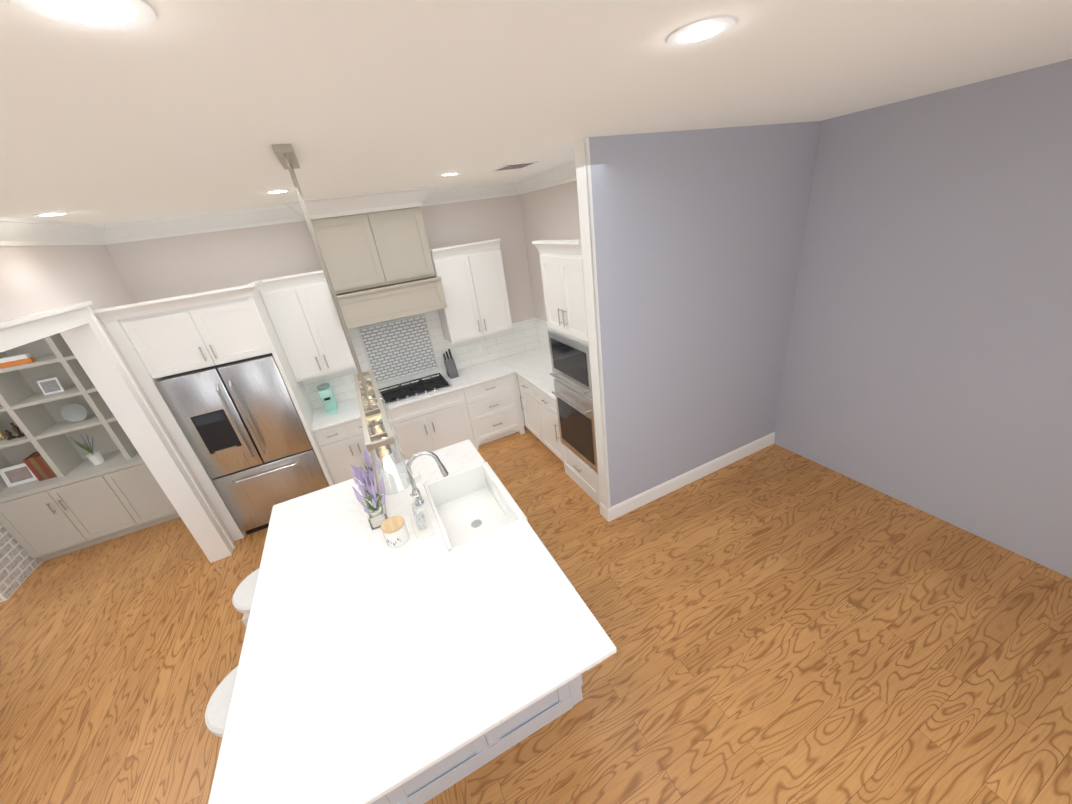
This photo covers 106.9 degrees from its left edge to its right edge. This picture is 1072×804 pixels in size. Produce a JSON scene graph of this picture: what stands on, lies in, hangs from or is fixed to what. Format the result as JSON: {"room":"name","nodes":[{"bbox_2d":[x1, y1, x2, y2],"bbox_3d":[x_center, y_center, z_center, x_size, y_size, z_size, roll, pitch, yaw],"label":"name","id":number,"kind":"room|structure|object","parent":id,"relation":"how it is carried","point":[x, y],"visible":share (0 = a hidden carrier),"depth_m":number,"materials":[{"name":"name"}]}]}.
{"room":"kitchen","nodes":[
{"label":"kitchen","id":0,"kind":"room"},
{"bbox_2d":[0,245,233,561],"bbox_3d":[-2.164,1.075,1.075,0.140,3.050,8.500,-18,27,-20],"label":"wall","id":1,"kind":"structure","parent":0,"point":[35,279],"depth_m":3.12,"materials":[{"name":"beige paint"}]},
{"bbox_2d":[0,217,115,245],"bbox_3d":[-2.124,-0.180,0.292,0.118,0.145,7.720,-18,27,-20],"label":"crown molding","id":2,"kind":"structure","parent":1,"relation":"attached to","point":[22,232],"depth_m":2.79,"materials":[{"name":"white paint"}]},
{"bbox_2d":[0,301,234,562],"bbox_3d":[-2.322,1.170,1.563,0.240,2.503,4.660,-18,27,-20],"label":"door frame","id":3,"kind":"structure","parent":1,"relation":"attached to","point":[17,332],"depth_m":3.11,"materials":[{"name":"white paint"}]},
{"bbox_2d":[104,195,534,407],"bbox_3d":[-1.877,-0.773,4.879,4.350,3.050,0.140,-18,27,-20],"label":"wall","id":4,"kind":"structure","parent":0,"point":[159,268],"depth_m":4.05,"materials":[{"name":"beige paint"}]},
{"bbox_2d":[258,270,355,381],"bbox_3d":[-2.421,-0.820,4.259,0.605,1.060,0.392,-18,27,-20],"label":"upper cabinet","id":5,"kind":"object","parent":4,"relation":"attached to","point":[302,312],"visible":0.98,"depth_m":4.12,"materials":[{"name":"white paint"}]},
{"bbox_2d":[108,181,511,242],"bbox_3d":[-1.951,-2.048,4.174,3.950,0.145,0.118,-18,27,-20],"label":"crown molding","id":6,"kind":"structure","parent":4,"relation":"attached to","point":[203,223],"depth_m":3.82,"materials":[{"name":"white paint"}]},
{"bbox_2d":[283,186,446,328],"bbox_3d":[-1.682,-1.524,4.250,1.370,1.214,0.572,-18,27,-20],"label":"range hood","id":7,"kind":"object","parent":4,"relation":"attached to","point":[375,251],"visible":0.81,"depth_m":4.10,"materials":[{"name":"beige paint"}]},
{"bbox_2d":[302,310,549,408],"bbox_3d":[-0.988,-0.479,4.342,3.022,0.924,1.724,-18,27,-20],"label":"backsplash","id":8,"kind":"structure","parent":4,"relation":"attached to","point":[392,352],"depth_m":4.99,"materials":[{"name":"tile"}]},
{"bbox_2d":[342,375,351,384],"bbox_3d":[-2.272,-0.263,4.780,0.072,0.116,0.007,-18,27,-20],"label":"electrical outlet plate","id":9,"kind":"object","parent":8,"relation":"attached to","point":[346,379],"depth_m":4.78,"materials":[{"name":"white plastic"}]},
{"bbox_2d":[431,239,512,343],"bbox_3d":[-0.793,-1.358,4.884,0.812,1.100,0.392,-18,27,-20],"label":"upper cabinet","id":10,"kind":"object","parent":4,"relation":"attached to","point":[471,275],"visible":0.98,"depth_m":4.75,"materials":[{"name":"white paint"}]},
{"bbox_2d":[0,413,1071,803],"bbox_3d":[-1.784,2.375,1.878,11.180,0.060,8.640,-18,27,-20],"label":"floor","id":11,"kind":"structure","parent":0,"point":[780,625],"depth_m":2.61,"materials":[{"name":"brown wood"}]},
{"bbox_2d":[0,523,41,601],"bbox_3d":[-6.223,0.644,3.185,2.131,3.049,1.164,-18,27,-20],"label":"fireplace","id":12,"kind":"object","parent":11,"relation":"on","point":[19,564],"visible":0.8,"depth_m":3.95,"materials":[{"name":"white brick"}]},
{"bbox_2d":[0,333,179,561],"bbox_3d":[-4.709,0.272,4.171,1.794,2.495,0.574,-18,27,-20],"label":"built-in shelves","id":13,"kind":"object","parent":11,"relation":"on","point":[80,501],"visible":0.62,"depth_m":4.15,"materials":[{"name":"grey paint"}]},
{"bbox_2d":[0,429,5,439],"bbox_3d":[-5.428,0.304,3.942,0.170,0.189,0.055,-18,27,-20],"label":"decorative frame","id":14,"kind":"object","parent":13,"relation":"on","point":[2,436],"visible":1,"depth_m":3.98,"materials":[{"name":"brown"}]},
{"bbox_2d":[4,423,24,439],"bbox_3d":[-5.194,0.277,3.969,0.194,0.160,0.061,-18,27,-20],"label":"figurines","id":15,"kind":"object","parent":13,"relation":"on","point":[15,428],"visible":0.6,"depth_m":3.96,"materials":[{"name":"brown metal"}]},
{"bbox_2d":[0,353,35,367],"bbox_3d":[-4.949,-0.392,3.772,0.240,0.084,0.051,-18,27,-20],"label":"book","id":16,"kind":"object","parent":13,"relation":"on","point":[10,361],"visible":1,"depth_m":3.76,"materials":[{"name":"orange paper"}]},
{"bbox_2d":[0,463,37,487],"bbox_3d":[-5.306,0.744,4.083,0.240,0.200,0.054,-18,27,-20],"label":"photo","id":17,"kind":"object","parent":13,"relation":"on","point":[15,475],"visible":0.77,"depth_m":4.07,"materials":[{"name":"white paper"}]},
{"bbox_2d":[23,452,56,480],"bbox_3d":[-5.119,0.651,4.158,0.158,0.260,0.180,-18,27,-20],"label":"books","id":18,"kind":"object","parent":13,"relation":"on","point":[39,467],"visible":0.56,"depth_m":4.08,"materials":[{"name":"red paper"}]},
{"bbox_2d":[36,377,64,394],"bbox_3d":[-4.884,-0.159,4.002,0.150,0.151,0.037,-18,27,-20],"label":"framed piece","id":19,"kind":"object","parent":13,"relation":"on","point":[50,386],"visible":0.96,"depth_m":4.00,"materials":[{"name":"white paper"}]},
{"bbox_2d":[61,403,87,421],"bbox_3d":[-4.822,0.109,4.154,0.200,0.197,0.055,-18,27,-20],"label":"decorative plate","id":20,"kind":"object","parent":13,"relation":"on","point":[74,412],"visible":1,"depth_m":4.16,"materials":[{"name":"grey ceramic"}]},
{"bbox_2d":[70,432,104,464],"bbox_3d":[-4.777,0.493,4.248,0.164,0.380,0.158,-18,27,-20],"label":"potted herb","id":21,"kind":"object","parent":13,"relation":"on","point":[95,458],"visible":1,"depth_m":4.26,"materials":[{"name":"white ceramic"}]},
{"bbox_2d":[93,280,334,540],"bbox_3d":[-2.955,0.092,4.107,1.106,2.430,0.797,-18,27,-20],"label":"surround","id":22,"kind":"object","parent":11,"relation":"on","point":[156,340],"visible":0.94,"depth_m":3.49,"materials":[{"name":"white paint"}]},
{"bbox_2d":[205,666,237,736],"bbox_3d":[-1.417,1.756,2.177,0.406,0.702,0.406,-22,29,-27],"label":"stool","id":23,"kind":"object","parent":11,"relation":"on","point":[216,712],"visible":0.06,"depth_m":1.96,"materials":[{"name":"white fabric"}]},
{"bbox_2d":[156,353,328,534],"bbox_3d":[-2.912,0.390,4.230,0.910,1.780,0.773,-18,27,-20],"label":"fridge","id":24,"kind":"object","parent":11,"relation":"on","point":[241,424],"visible":0.94,"depth_m":3.88,"materials":[{"name":"grey metal"}]},
{"bbox_2d":[232,568,258,626],"bbox_3d":[-1.764,1.506,2.806,0.406,0.702,0.406,-16,26,-16],"label":"stool","id":25,"kind":"object","parent":11,"relation":"on","point":[242,598],"visible":0.15,"depth_m":2.57,"materials":[{"name":"white fabric"}]},
{"bbox_2d":[313,418,400,483],"bbox_3d":[-2.130,0.505,4.807,0.734,0.884,0.618,-18,27,-20],"label":"base cabinet","id":26,"kind":"object","parent":11,"relation":"on","point":[341,446],"depth_m":4.45,"materials":[{"name":"white paint"}]},
{"bbox_2d":[386,388,476,461],"bbox_3d":[-1.442,0.282,5.073,1.072,0.884,0.618,-18,27,-20],"label":"base cabinet","id":27,"kind":"object","parent":11,"relation":"on","point":[442,421],"depth_m":4.81,"materials":[{"name":"white paint"}]},
{"bbox_2d":[372,449,612,803],"bbox_3d":[-0.735,1.347,2.622,1.601,0.886,2.170,-18,27,-20],"label":"kitchen island","id":28,"kind":"object","parent":11,"relation":"on","point":[425,787],"depth_m":2.15,"materials":[{"name":"white wood"}]},
{"bbox_2d":[244,483,447,638],"bbox_3d":[-1.176,0.934,2.545,1.080,0.030,0.820,-18,27,-20],"label":"island countertop","id":29,"kind":"structure","parent":28,"relation":"on","point":[305,569],"depth_m":2.43,"materials":[{"name":"white stone"}]},
{"bbox_2d":[381,516,408,547],"bbox_3d":[-0.885,0.816,2.504,0.144,0.143,0.146,-18,27,-20],"label":"canister","id":30,"kind":"object","parent":29,"relation":"on","point":[395,531],"visible":1,"depth_m":2.46,"materials":[{"name":"white ceramic"}]},
{"bbox_2d":[409,495,435,539],"bbox_3d":[-0.769,0.727,2.606,0.120,0.186,0.290,-18,27,-20],"label":"soap dispenser","id":31,"kind":"object","parent":29,"relation":"on","point":[422,524],"visible":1,"depth_m":2.61,"materials":[{"name":"glass"}]},
{"bbox_2d":[406,451,447,505],"bbox_3d":[-0.759,0.527,2.780,0.296,0.395,0.122,-18,27,-20],"label":"faucet","id":32,"kind":"object","parent":29,"relation":"on","point":[416,490],"visible":0.85,"depth_m":2.77,"materials":[{"name":"silver metal"}]},
{"bbox_2d":[266,439,483,538],"bbox_3d":[-1.217,0.652,3.152,1.590,0.030,0.440,-18,27,-20],"label":"island countertop","id":33,"kind":"structure","parent":28,"relation":"on","point":[293,514],"depth_m":3.08,"materials":[{"name":"white stone"}]},
{"bbox_2d":[349,445,387,529],"bbox_3d":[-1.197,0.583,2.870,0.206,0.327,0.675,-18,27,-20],"label":"planter","id":34,"kind":"object","parent":33,"relation":"on","point":[375,509],"visible":0.75,"depth_m":2.70,"materials":[{"name":"white ceramic"}]},
{"bbox_2d":[406,471,420,482],"bbox_3d":[-0.960,0.589,3.116,0.104,0.047,0.103,-18,27,-20],"label":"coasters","id":35,"kind":"object","parent":33,"relation":"on","point":[416,476],"visible":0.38,"depth_m":3.09,"materials":[{"name":"white ceramic"}]},
{"bbox_2d":[208,519,616,803],"bbox_3d":[-0.564,1.160,1.889,1.590,0.030,0.980,-18,27,-20],"label":"island countertop","id":36,"kind":"structure","parent":28,"relation":"on","point":[351,699],"depth_m":1.74,"materials":[{"name":"white stone"}]},
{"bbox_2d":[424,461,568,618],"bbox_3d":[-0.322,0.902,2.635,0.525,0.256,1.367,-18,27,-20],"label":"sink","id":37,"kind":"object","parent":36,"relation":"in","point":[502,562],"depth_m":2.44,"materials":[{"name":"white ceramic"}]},
{"bbox_2d":[465,373,524,448],"bbox_3d":[-0.668,0.030,5.373,0.786,0.884,0.618,-18,27,-20],"label":"base cabinet","id":38,"kind":"object","parent":11,"relation":"on","point":[483,413],"depth_m":5.11,"materials":[{"name":"white paint"}]},
{"bbox_2d":[312,348,550,431],"bbox_3d":[-1.162,-0.232,4.996,3.021,0.030,0.643,-18,27,-20],"label":"countertop","id":39,"kind":"structure","parent":38,"relation":"on","point":[348,410],"depth_m":4.94,"materials":[{"name":"white stone"}]},
{"bbox_2d":[317,383,337,414],"bbox_3d":[-2.383,-0.050,4.550,0.132,0.330,0.240,-18,27,-20],"label":"coffee maker","id":40,"kind":"object","parent":39,"relation":"on","point":[326,395],"visible":1,"depth_m":4.51,"materials":[{"name":"teal plastic"}]},
{"bbox_2d":[378,373,451,405],"bbox_3d":[-1.501,-0.167,4.863,0.840,0.052,0.500,-18,27,-20],"label":"cooktop","id":41,"kind":"object","parent":39,"relation":"in","point":[400,392],"visible":0.96,"depth_m":4.82,"materials":[{"name":"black metal"}]},
{"bbox_2d":[443,349,458,378],"bbox_3d":[-1.103,-0.497,5.095,0.110,0.345,0.205,-18,27,-20],"label":"knife block","id":42,"kind":"object","parent":39,"relation":"on","point":[451,369],"visible":1,"depth_m":5.06,"materials":[{"name":"grey"}]},
{"bbox_2d":[515,360,555,400],"bbox_3d":[0.266,-0.285,4.684,0.657,0.030,1.080,-18,27,-20],"label":"countertop","id":43,"kind":"structure","parent":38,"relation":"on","point":[533,367],"depth_m":4.77,"materials":[{"name":"white stone"}]},
{"bbox_2d":[518,375,562,460],"bbox_3d":[0.307,0.121,4.894,0.675,0.885,1.123,-18,27,-20],"label":"base cabinet","id":44,"kind":"object","parent":11,"relation":"on","point":[539,409],"visible":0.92,"depth_m":4.71,"materials":[{"name":"white paint"}]},
{"bbox_2d":[532,240,599,505],"bbox_3d":[0.592,-0.259,3.757,0.730,2.460,0.760,-18,27,-20],"label":"tall cabinet","id":45,"kind":"object","parent":11,"relation":"on","point":[561,262],"visible":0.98,"depth_m":3.52,"materials":[{"name":"white paint"}]},
{"bbox_2d":[0,0,1071,224],"bbox_3d":[-2.179,-0.429,0.545,11.180,0.100,8.640,-18,27,-20],"label":"ceiling","id":46,"kind":"structure","parent":0,"point":[179,108],"depth_m":1.27,"materials":[{"name":"white paint"}]},
{"bbox_2d":[32,212,71,216],"bbox_3d":[-3.026,-1.174,2.486,0.175,0.004,0.175,-21,28,-26],"label":"recessed light","id":47,"kind":"object","parent":46,"relation":"in","point":[52,213],"depth_m":2.48,"materials":[{"name":"white paint"}]},
{"bbox_2d":[7,0,156,31],"bbox_3d":[-0.698,-0.613,0.616,0.175,0.004,0.175,-23,29,-28],"label":"recessed light","id":48,"kind":"object","parent":46,"relation":"in","point":[114,15],"depth_m":0.63,"materials":[{"name":"white paint"}]},
{"bbox_2d":[264,189,290,193],"bbox_3d":[-1.866,-1.522,2.874,0.175,0.004,0.175,-23,29,-28],"label":"recessed light","id":49,"kind":"object","parent":46,"relation":"in","point":[284,190],"depth_m":2.87,"materials":[{"name":"white paint"}]},
{"bbox_2d":[272,144,413,494],"bbox_3d":[-1.022,-0.431,2.100,0.189,1.511,1.169,-18,27,-20],"label":"pendant light","id":50,"kind":"object","parent":46,"relation":"hanging from","point":[370,409],"visible":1,"depth_m":2.00,"materials":[{"name":"silver metal"}]},
{"bbox_2d":[439,172,459,175],"bbox_3d":[-0.706,-1.870,3.263,0.175,0.004,0.175,14,33,39],"label":"recessed light","id":51,"kind":"object","parent":46,"relation":"in","point":[453,173],"depth_m":3.25,"materials":[{"name":"white paint"}]},
{"bbox_2d":[492,161,537,170],"bbox_3d":[-0.181,-1.960,3.306,0.280,0.011,0.340,-18,27,-20],"label":"ceiling vent","id":52,"kind":"object","parent":46,"relation":"in","point":[512,166],"visible":1,"depth_m":3.25,"materials":[{"name":"white metal"}]},
{"bbox_2d":[666,15,736,45],"bbox_3d":[0.436,-0.981,1.054,0.175,0.004,0.175,14,33,39],"label":"recessed light","id":53,"kind":"object","parent":46,"relation":"in","point":[705,29],"depth_m":1.05,"materials":[{"name":"white paint"}]},
{"bbox_2d":[520,180,580,321],"bbox_3d":[0.545,-0.961,4.556,0.140,3.050,2.650,-18,27,-20],"label":"wall","id":54,"kind":"structure","parent":0,"point":[550,213],"depth_m":4.54,"materials":[{"name":"beige paint"}]},
{"bbox_2d":[512,160,576,194],"bbox_3d":[0.305,-2.179,3.780,0.118,0.145,2.380,-18,27,-20],"label":"crown molding","id":55,"kind":"structure","parent":54,"relation":"attached to","point":[564,173],"depth_m":4.15,"materials":[{"name":"white paint"}]},
{"bbox_2d":[589,121,820,506],"bbox_3d":[1.466,-0.599,3.522,2.240,3.050,0.120,-18,27,-20],"label":"wall","id":56,"kind":"structure","parent":0,"point":[699,234],"depth_m":3.26,"materials":[{"name":"grey paint"}]},
{"bbox_2d":[574,137,610,508],"bbox_3d":[0.462,-0.340,3.103,0.040,2.903,0.126,-18,27,-20],"label":"trim","id":57,"kind":"structure","parent":56,"relation":"attached to","point":[583,173],"depth_m":2.90,"materials":[{"name":"white paint"}]},
{"bbox_2d":[605,432,774,521],"bbox_3d":[1.671,0.728,4.080,2.256,0.145,0.016,-18,27,-20],"label":"baseboard","id":58,"kind":"structure","parent":56,"relation":"attached to","point":[652,494],"depth_m":4.01,"materials":[{"name":"white paint"}]},
{"bbox_2d":[774,59,1071,577],"bbox_3d":[3.655,-0.067,1.754,0.140,3.050,5.090,-18,27,-20],"label":"wall","id":59,"kind":"structure","parent":0,"point":[928,364],"depth_m":2.86,"materials":[{"name":"grey paint"}]}
]}

